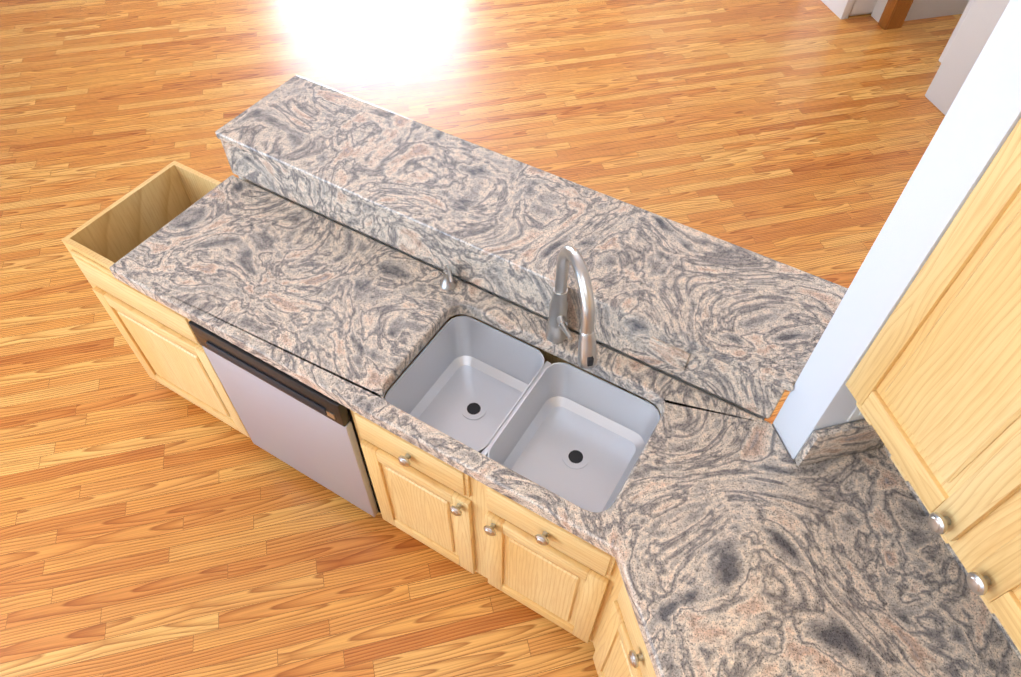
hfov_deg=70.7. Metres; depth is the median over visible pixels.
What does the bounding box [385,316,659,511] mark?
sink
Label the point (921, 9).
wall
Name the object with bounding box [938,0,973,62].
wall
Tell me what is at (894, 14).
trim
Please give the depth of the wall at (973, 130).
1.33 m
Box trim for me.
[878,0,913,29]
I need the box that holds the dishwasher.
[188,320,380,516]
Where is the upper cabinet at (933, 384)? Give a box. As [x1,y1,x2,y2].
[845,118,1020,653]
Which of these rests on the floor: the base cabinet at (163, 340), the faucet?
the base cabinet at (163, 340)
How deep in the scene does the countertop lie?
2.00 m
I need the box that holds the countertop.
[109,75,1020,676]
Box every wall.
[239,0,1020,460]
[871,0,968,21]
[925,0,1009,115]
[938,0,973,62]
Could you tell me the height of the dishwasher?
0.857 m
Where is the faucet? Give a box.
[546,246,596,369]
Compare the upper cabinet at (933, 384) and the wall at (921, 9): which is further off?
the wall at (921, 9)
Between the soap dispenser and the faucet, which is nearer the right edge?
the faucet
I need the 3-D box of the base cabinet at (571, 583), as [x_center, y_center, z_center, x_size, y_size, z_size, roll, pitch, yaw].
[0.032,0.457,2.379,0.968,0.860,0.992,-11,53,-9]
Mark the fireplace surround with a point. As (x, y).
(840, 9)
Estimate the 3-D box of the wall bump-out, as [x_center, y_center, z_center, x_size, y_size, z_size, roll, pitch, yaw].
[2.246,-4.905,5.687,0.829,2.385,4.747,-11,53,-9]
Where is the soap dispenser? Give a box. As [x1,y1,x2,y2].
[440,265,456,290]
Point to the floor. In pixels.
(150, 526)
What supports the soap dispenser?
on the countertop
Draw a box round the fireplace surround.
[821,0,854,18]
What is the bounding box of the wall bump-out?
[849,0,876,15]
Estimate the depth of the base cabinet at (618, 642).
1.91 m
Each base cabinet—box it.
[61,161,249,437]
[350,314,660,642]
[591,557,655,676]
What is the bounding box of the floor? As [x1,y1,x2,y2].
[0,0,961,676]
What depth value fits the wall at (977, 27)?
4.18 m

